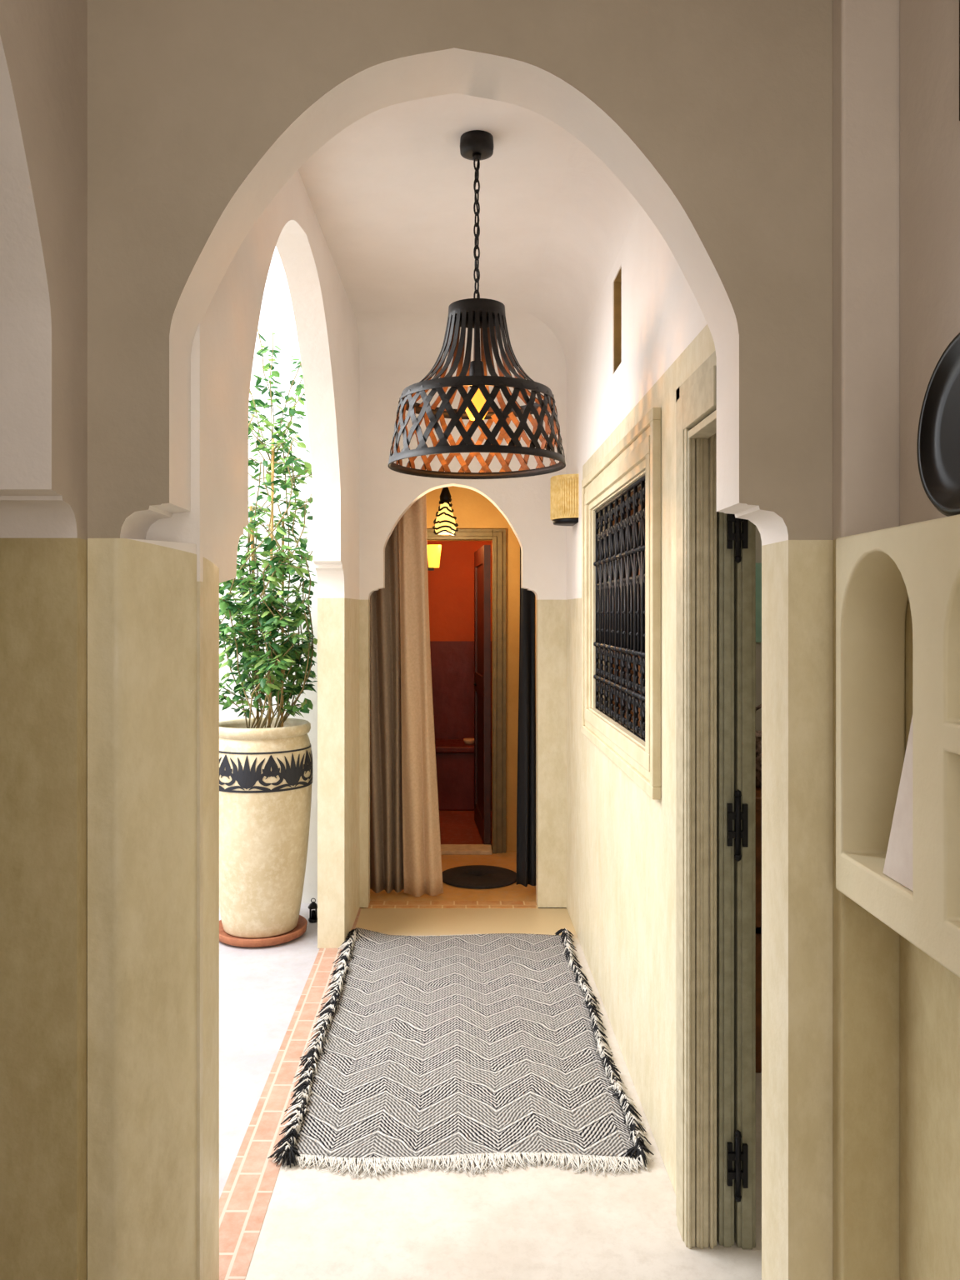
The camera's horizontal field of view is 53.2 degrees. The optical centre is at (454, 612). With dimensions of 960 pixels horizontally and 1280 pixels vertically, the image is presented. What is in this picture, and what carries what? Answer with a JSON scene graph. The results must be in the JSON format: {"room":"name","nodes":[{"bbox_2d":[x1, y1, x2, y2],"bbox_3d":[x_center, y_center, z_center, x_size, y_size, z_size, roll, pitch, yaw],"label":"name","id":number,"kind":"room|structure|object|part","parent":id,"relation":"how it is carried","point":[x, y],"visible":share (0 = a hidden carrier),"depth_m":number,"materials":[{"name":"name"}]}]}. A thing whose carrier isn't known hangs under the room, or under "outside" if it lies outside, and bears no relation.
{"room":"traditional dwelling","nodes":[
{"label":"traditional dwelling","id":0,"kind":"room"},
{"bbox_2d":[0,0,87,1279],"bbox_3d":[-0.785,0.000,0.125,0.155,3.000,3.450,0,0,0],"label":"wall","id":1,"kind":"structure","parent":0,"point":[43,43],"depth_m":1.80,"materials":[{"name":"paint"}]},
{"bbox_2d":[87,538,219,1279],"bbox_3d":[-0.616,0.679,1.995,0.181,1.643,0.306,0,0,0],"label":"wall pier","id":2,"kind":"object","parent":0,"point":[142,594],"depth_m":1.89,"materials":[{"name":"beige paint"}]},
{"bbox_2d":[145,170,359,1279],"bbox_3d":[-0.565,0.020,3.435,0.120,2.960,2.873,0,0,1],"label":"wall","id":3,"kind":"structure","parent":0,"point":[224,342],"depth_m":3.83,"materials":[{"name":"white paint"}]},
{"bbox_2d":[219,419,317,903],"bbox_3d":[-2.562,0.300,5.025,3.875,2.600,0.150,0,0,0],"label":"wall","id":4,"kind":"structure","parent":0,"point":[310,887],"depth_m":4.95,"materials":[{"name":"paint"}]},
{"bbox_2d":[370,494,443,896],"bbox_3d":[-0.085,0.283,5.082,1.030,2.410,0.140,0,0,0],"label":"curtain","id":5,"kind":"object","parent":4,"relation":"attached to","point":[405,841],"visible":0.62,"depth_m":5.07,"materials":[{"name":"beige fabric"}]},
{"bbox_3d":[-0.356,0.292,5.109,0.289,2.385,0.086,0,0,0],"label":"panel","id":6,"kind":"part","parent":5,"relation":"part of","materials":[{"name":"beige fabric"}]},
{"bbox_3d":[-0.184,0.294,5.048,0.252,2.388,0.072,0,0,0],"label":"panel","id":7,"kind":"part","parent":5,"relation":"part of","materials":[{"name":"beige fabric"}]},
{"bbox_2d":[219,908,361,1279],"bbox_3d":[-0.535,1.550,3.380,0.130,0.101,2.960,0,0,0],"label":"bricks","id":8,"kind":"object","parent":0,"point":[245,1197],"visible":0.44,"depth_m":2.70},
{"bbox_2d":[219,810,535,1198],"bbox_3d":[-1.850,1.550,4.850,5.300,0.100,5.900,0,0,0],"label":"floor","id":9,"kind":"structure","parent":0,"point":[261,989],"depth_m":3.81,"materials":[{"name":"white concrete"}]},
{"bbox_2d":[219,717,312,947],"bbox_3d":[-0.905,1.008,4.480,0.484,0.985,0.484,0,0,0],"label":"planter pot","id":10,"kind":"object","parent":9,"relation":"on","point":[266,774],"visible":0.81,"depth_m":4.29,"materials":[{"name":"ceramic"}]},
{"bbox_2d":[219,328,317,728],"bbox_3d":[-0.932,-0.404,4.481,0.560,1.973,0.628,0,0,0],"label":"plant","id":11,"kind":"object","parent":10,"relation":"in","point":[281,657],"visible":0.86,"depth_m":4.41,"materials":[{"name":"green plant"}]},
{"bbox_2d":[307,898,317,922],"bbox_3d":[-0.685,1.445,4.660,0.048,0.113,0.048,0,0,22],"label":"candle lantern","id":12,"kind":"object","parent":9,"relation":"on","point":[312,913],"visible":0.98,"depth_m":4.65,"materials":[{"name":"black metal"}]},
{"bbox_2d":[435,739,491,810],"bbox_3d":[0.175,1.255,7.445,0.850,0.490,0.450,0,0,0],"label":"built-in bench","id":13,"kind":"object","parent":9,"relation":"on","point":[454,758],"visible":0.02,"depth_m":7.25,"materials":[{"name":"red paint"}]},
{"bbox_2d":[463,738,474,744],"bbox_3d":[0.120,0.989,7.360,0.100,0.038,0.100,0,0,0],"label":"soap dish","id":14,"kind":"object","parent":13,"relation":"on","point":[467,741],"visible":0.93,"depth_m":7.32,"materials":[{"name":"brown ceramic"}]},
{"bbox_2d":[442,865,516,889],"bbox_3d":[0.140,1.492,5.420,0.448,0.011,0.460,0,0,0],"label":"mat","id":15,"kind":"object","parent":9,"relation":"on","point":[475,877],"visible":0.9,"depth_m":5.39,"materials":[{"name":"black fabric"}]},
{"bbox_2d":[298,92,573,314],"bbox_3d":[0.775,-1.525,3.465,2.850,0.150,3.070,0,0,0],"label":"ceiling","id":16,"kind":"structure","parent":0,"point":[391,194],"depth_m":3.39,"materials":[{"name":"white paint"}]},
{"bbox_2d":[426,540,491,739],"bbox_3d":[0.175,0.250,7.735,1.050,2.500,0.130,0,0,0],"label":"wall","id":17,"kind":"structure","parent":0,"point":[451,585],"depth_m":7.67,"materials":[{"name":"red paint"}]},
{"bbox_2d":[87,0,833,1279],"bbox_3d":[0.150,0.000,1.930,4.100,3.000,0.160,0,0,0],"label":"wall","id":18,"kind":"structure","parent":0,"point":[716,117],"depth_m":1.85,"materials":[{"name":"paint"}]},
{"bbox_2d":[833,0,899,1279],"bbox_3d":[0.840,0.000,1.827,0.220,3.000,0.049,0,0,0],"label":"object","id":19,"kind":"structure","parent":18,"relation":"attached to","point":[867,32],"depth_m":1.80,"materials":[{"name":"paint"}]},
{"bbox_2d":[359,900,565,908],"bbox_3d":[0.000,1.548,4.915,1.240,0.104,0.110,0,0,0],"label":"bricks","id":20,"kind":"object","parent":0,"point":[372,904],"visible":0.07,"depth_m":4.91},
{"bbox_2d":[425,485,519,852],"bbox_3d":[-0.010,0.200,6.050,1.220,2.600,0.100,0,0,0],"label":"wall","id":21,"kind":"structure","parent":0,"point":[472,509],"depth_m":6.00,"materials":[{"name":"paint"}]},
{"bbox_2d":[426,528,505,853],"bbox_3d":[0.010,0.488,5.979,0.630,2.023,0.042,0,0,0],"label":"trim","id":22,"kind":"structure","parent":21,"relation":"attached to","point":[497,536],"depth_m":5.97,"materials":[{"name":"brown wood"}]},
{"bbox_2d":[440,844,492,854],"bbox_3d":[0.010,1.488,6.015,0.450,0.025,0.170,0,0,0],"label":"trim","id":23,"kind":"structure","parent":21,"relation":"attached to","point":[446,849],"depth_m":5.96,"materials":[{"name":"stone"}]},
{"bbox_2d":[474,545,490,844],"bbox_3d":[0.188,0.525,6.478,0.042,1.910,0.740,0,0,-4],"label":"leaf","id":24,"kind":"object","parent":21,"relation":"attached to","point":[482,555],"visible":1,"depth_m":6.18,"materials":[{"name":"brown wood"}]},
{"bbox_2d":[245,908,761,1279],"bbox_3d":[0.865,1.550,1.580,2.670,0.100,6.560,0,0,0],"label":"floor","id":25,"kind":"structure","parent":0,"point":[540,1222],"depth_m":2.36,"materials":[{"name":"beige concrete"}]},
{"bbox_2d":[267,927,654,1179],"bbox_3d":[0.019,1.475,3.493,1.074,0.052,1.930,0,0,0],"label":"woven rug","id":26,"kind":"object","parent":25,"relation":"on","point":[457,1048],"visible":1,"depth_m":3.13,"materials":[{"name":"white fabric"}]},
{"bbox_2d":[716,511,755,1249],"bbox_3d":[0.670,0.540,2.421,0.084,1.920,0.359,0,0,0],"label":"door","id":27,"kind":"structure","parent":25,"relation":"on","point":[736,582],"depth_m":2.26,"materials":[{"name":"grey wood"}]},
{"bbox_3d":[0.666,0.550,2.252,0.045,1.670,0.021,0,0,0],"label":"hinges","id":28,"kind":"part","parent":27,"relation":"part of","materials":[{"name":"black metal"}]},
{"bbox_2d":[755,787,761,1072],"bbox_3d":[1.200,1.050,3.500,0.500,0.900,0.800,0,0,0],"label":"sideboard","id":29,"kind":"object","parent":25,"relation":"on","point":[758,790],"visible":0.07,"depth_m":3.12,"materials":[{"name":"brown wood"}]},
{"bbox_2d":[755,704,761,787],"bbox_3d":[1.120,0.447,3.350,0.280,0.306,0.280,0,0,0],"label":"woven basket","id":30,"kind":"object","parent":29,"relation":"on","point":[758,733],"visible":0.07,"depth_m":3.26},
{"bbox_2d":[516,546,535,886],"bbox_3d":[0.384,0.280,5.057,0.109,2.320,0.054,0,0,0],"label":"curtain","id":31,"kind":"object","parent":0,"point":[526,789],"visible":0.66,"depth_m":5.05,"materials":[{"name":"black fabric"}]},
{"bbox_2d":[534,595,535,889],"bbox_3d":[0.520,0.200,5.530,0.160,2.600,1.140,0,0,0],"label":"wall","id":32,"kind":"structure","parent":0,"point":[535,595],"depth_m":5.19,"materials":[{"name":"paint"}]},
{"bbox_2d":[359,367,761,908],"bbox_3d":[0.790,0.000,4.910,2.820,3.000,0.100,0,0,0],"label":"wall","id":33,"kind":"structure","parent":0,"point":[386,494],"depth_m":4.86,"materials":[{"name":"paint"}]},
{"bbox_2d":[355,314,566,367],"bbox_3d":[0.035,-1.341,4.751,1.070,0.220,0.220,0,0,0],"label":"trim","id":34,"kind":"structure","parent":33,"relation":"attached to","point":[384,340],"depth_m":4.82,"materials":[{"name":"white paint"}]},
{"bbox_2d":[608,563,761,642],"bbox_3d":[1.350,-0.050,4.850,1.300,0.400,0.020,0,0,0],"label":"window","id":35,"kind":"structure","parent":33,"relation":"in","point":[758,566],"depth_m":4.84,"materials":[{"name":"teal glass"}]},
{"bbox_2d":[566,205,714,1193],"bbox_3d":[0.595,0.020,3.440,0.050,2.960,2.860,0,0,0],"label":"wall","id":36,"kind":"structure","parent":0,"point":[621,841],"depth_m":3.04,"materials":[{"name":"paint"}]},
{"bbox_2d":[550,474,579,525],"bbox_3d":[0.514,-0.525,4.500,0.123,0.220,0.232,0,0,0],"label":"wall sconce","id":37,"kind":"object","parent":36,"relation":"attached to","point":[564,488],"visible":1,"depth_m":4.41,"materials":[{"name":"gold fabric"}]},
{"bbox_2d":[529,135,639,365],"bbox_3d":[0.461,-1.341,3.435,0.220,0.220,2.850,0,0,0],"label":"ceiling","id":38,"kind":"structure","parent":36,"relation":"attached to","point":[595,212],"depth_m":3.59,"materials":[{"name":"white paint"}]},
{"bbox_2d":[614,266,621,372],"bbox_3d":[0.642,-1.022,3.360,0.135,0.355,0.200,0,0,0],"label":"window","id":39,"kind":"structure","parent":36,"relation":"in","point":[617,282],"depth_m":3.44,"materials":[{"name":"brown wood"}]},
{"bbox_2d":[581,407,660,799],"bbox_3d":[0.573,-0.025,3.368,0.055,1.080,1.465,0,0,0],"label":"window","id":40,"kind":"structure","parent":36,"relation":"in","point":[639,451],"depth_m":2.93,"materials":[{"name":"paint"}]},
{"bbox_2d":[593,475,644,741],"bbox_3d":[0.588,-0.007,3.348,0.028,0.829,1.233,0,0,0],"label":"iron grille","id":41,"kind":"object","parent":40,"relation":"attached to","point":[620,603],"visible":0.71,"depth_m":3.34,"materials":[{"name":"black metal"}]},
{"bbox_2d":[612,485,640,734],"bbox_3d":[0.669,-0.005,3.350,0.038,0.910,1.300,0,0,0],"label":"casement","id":42,"kind":"object","parent":36,"relation":"attached to","point":[639,487],"visible":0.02,"depth_m":3.56,"materials":[{"name":"brown wood"}]},
{"bbox_2d":[675,350,716,1249],"bbox_3d":[0.584,0.472,2.200,0.077,2.055,0.370,0,0,0],"label":"trim","id":43,"kind":"structure","parent":36,"relation":"attached to","point":[696,398],"depth_m":2.26,"materials":[{"name":"beige wood"}]},
{"bbox_2d":[900,0,959,1279],"bbox_3d":[0.893,0.000,0.100,0.113,3.000,3.400,0,0,0],"label":"wall","id":44,"kind":"structure","parent":0,"point":[930,122],"depth_m":1.70,"materials":[{"name":"paint"}]},
{"bbox_2d":[835,514,959,977],"bbox_3d":[0.776,0.190,1.211,0.120,0.660,1.182,0,0,0],"label":"niche shelf","id":45,"kind":"object","parent":44,"relation":"attached to","point":[877,572],"visible":0.95,"depth_m":1.62,"materials":[{"name":"paint"}]},
{"bbox_2d":[882,717,912,890],"bbox_3d":[0.732,0.272,1.558,0.006,0.343,0.145,0,0,0],"label":"paper card","id":46,"kind":"object","parent":45,"relation":"in","point":[898,861],"visible":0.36,"depth_m":1.55,"materials":[{"name":"white paper"}]},
{"bbox_2d":[916,332,959,516],"bbox_3d":[0.772,-0.286,1.420,0.057,0.291,0.292,0,0,0],"label":"plate","id":47,"kind":"object","parent":45,"relation":"on","point":[938,432],"visible":0.98,"depth_m":1.50,"materials":[{"name":"black ceramic"}]},
{"bbox_2d":[959,0,959,120],"bbox_3d":[0.828,-1.100,1.356,0.019,0.600,0.412,0,0,0],"label":"wall picture","id":48,"kind":"object","parent":44,"relation":"attached to","point":[959,0],"visible":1,"depth_m":1.56,"materials":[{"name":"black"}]},
{"bbox_3d":[0.100,-1.550,0.115,4.200,0.100,3.630,0,0,0],"label":"ceiling","id":49,"kind":"structure","parent":0,"visible":0},
{"bbox_2d":[388,130,565,479],"bbox_3d":[0.069,-0.948,2.930,0.542,1.005,0.542,0,0,0],"label":"pendant lamp","id":50,"kind":"object","parent":49,"relation":"hanging from","point":[487,317],"visible":1,"depth_m":2.84,"materials":[{"name":"metal"}]},
{"bbox_3d":[0.069,-0.640,2.930,0.072,0.110,0.072,0,0,0],"label":"bulb","id":51,"kind":"part","parent":50,"relation":"part of","materials":[{"name":"yellow glass"}]},
{"bbox_3d":[0.069,-1.163,2.930,0.019,0.466,0.018,0,0,16],"label":"chain","id":52,"kind":"part","parent":50,"relation":"part of","materials":[{"name":"metal"}]},
{"bbox_3d":[0.069,-0.699,2.930,0.542,0.508,0.542,0,0,0],"label":"lamp shade","id":53,"kind":"part","parent":50,"relation":"part of","materials":[{"name":"metal"}]},
{"bbox_3d":[-0.050,-1.050,5.530,1.340,0.100,1.140,0,0,0],"label":"ceiling","id":54,"kind":"structure","parent":0,"visible":0},
{"bbox_2d":[432,486,458,535],"bbox_3d":[-0.051,-0.720,5.500,0.148,0.560,0.149,0,0,0],"label":"rattan pendant lamp","id":55,"kind":"object","parent":54,"relation":"hanging from","point":[445,524],"visible":0.98,"depth_m":5.46,"materials":[{"name":"brown"}]},
{"bbox_3d":[-0.300,0.250,6.950,0.100,2.500,1.700,0,0,0],"label":"wall","id":56,"kind":"structure","parent":0,"visible":0},
{"bbox_2d":[427,545,441,570],"bbox_3d":[-0.168,-0.355,6.400,0.165,0.190,0.100,0,0,0],"label":"sconce","id":57,"kind":"object","parent":56,"relation":"attached to","point":[433,551],"visible":0.86,"depth_m":6.37,"materials":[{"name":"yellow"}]}
]}

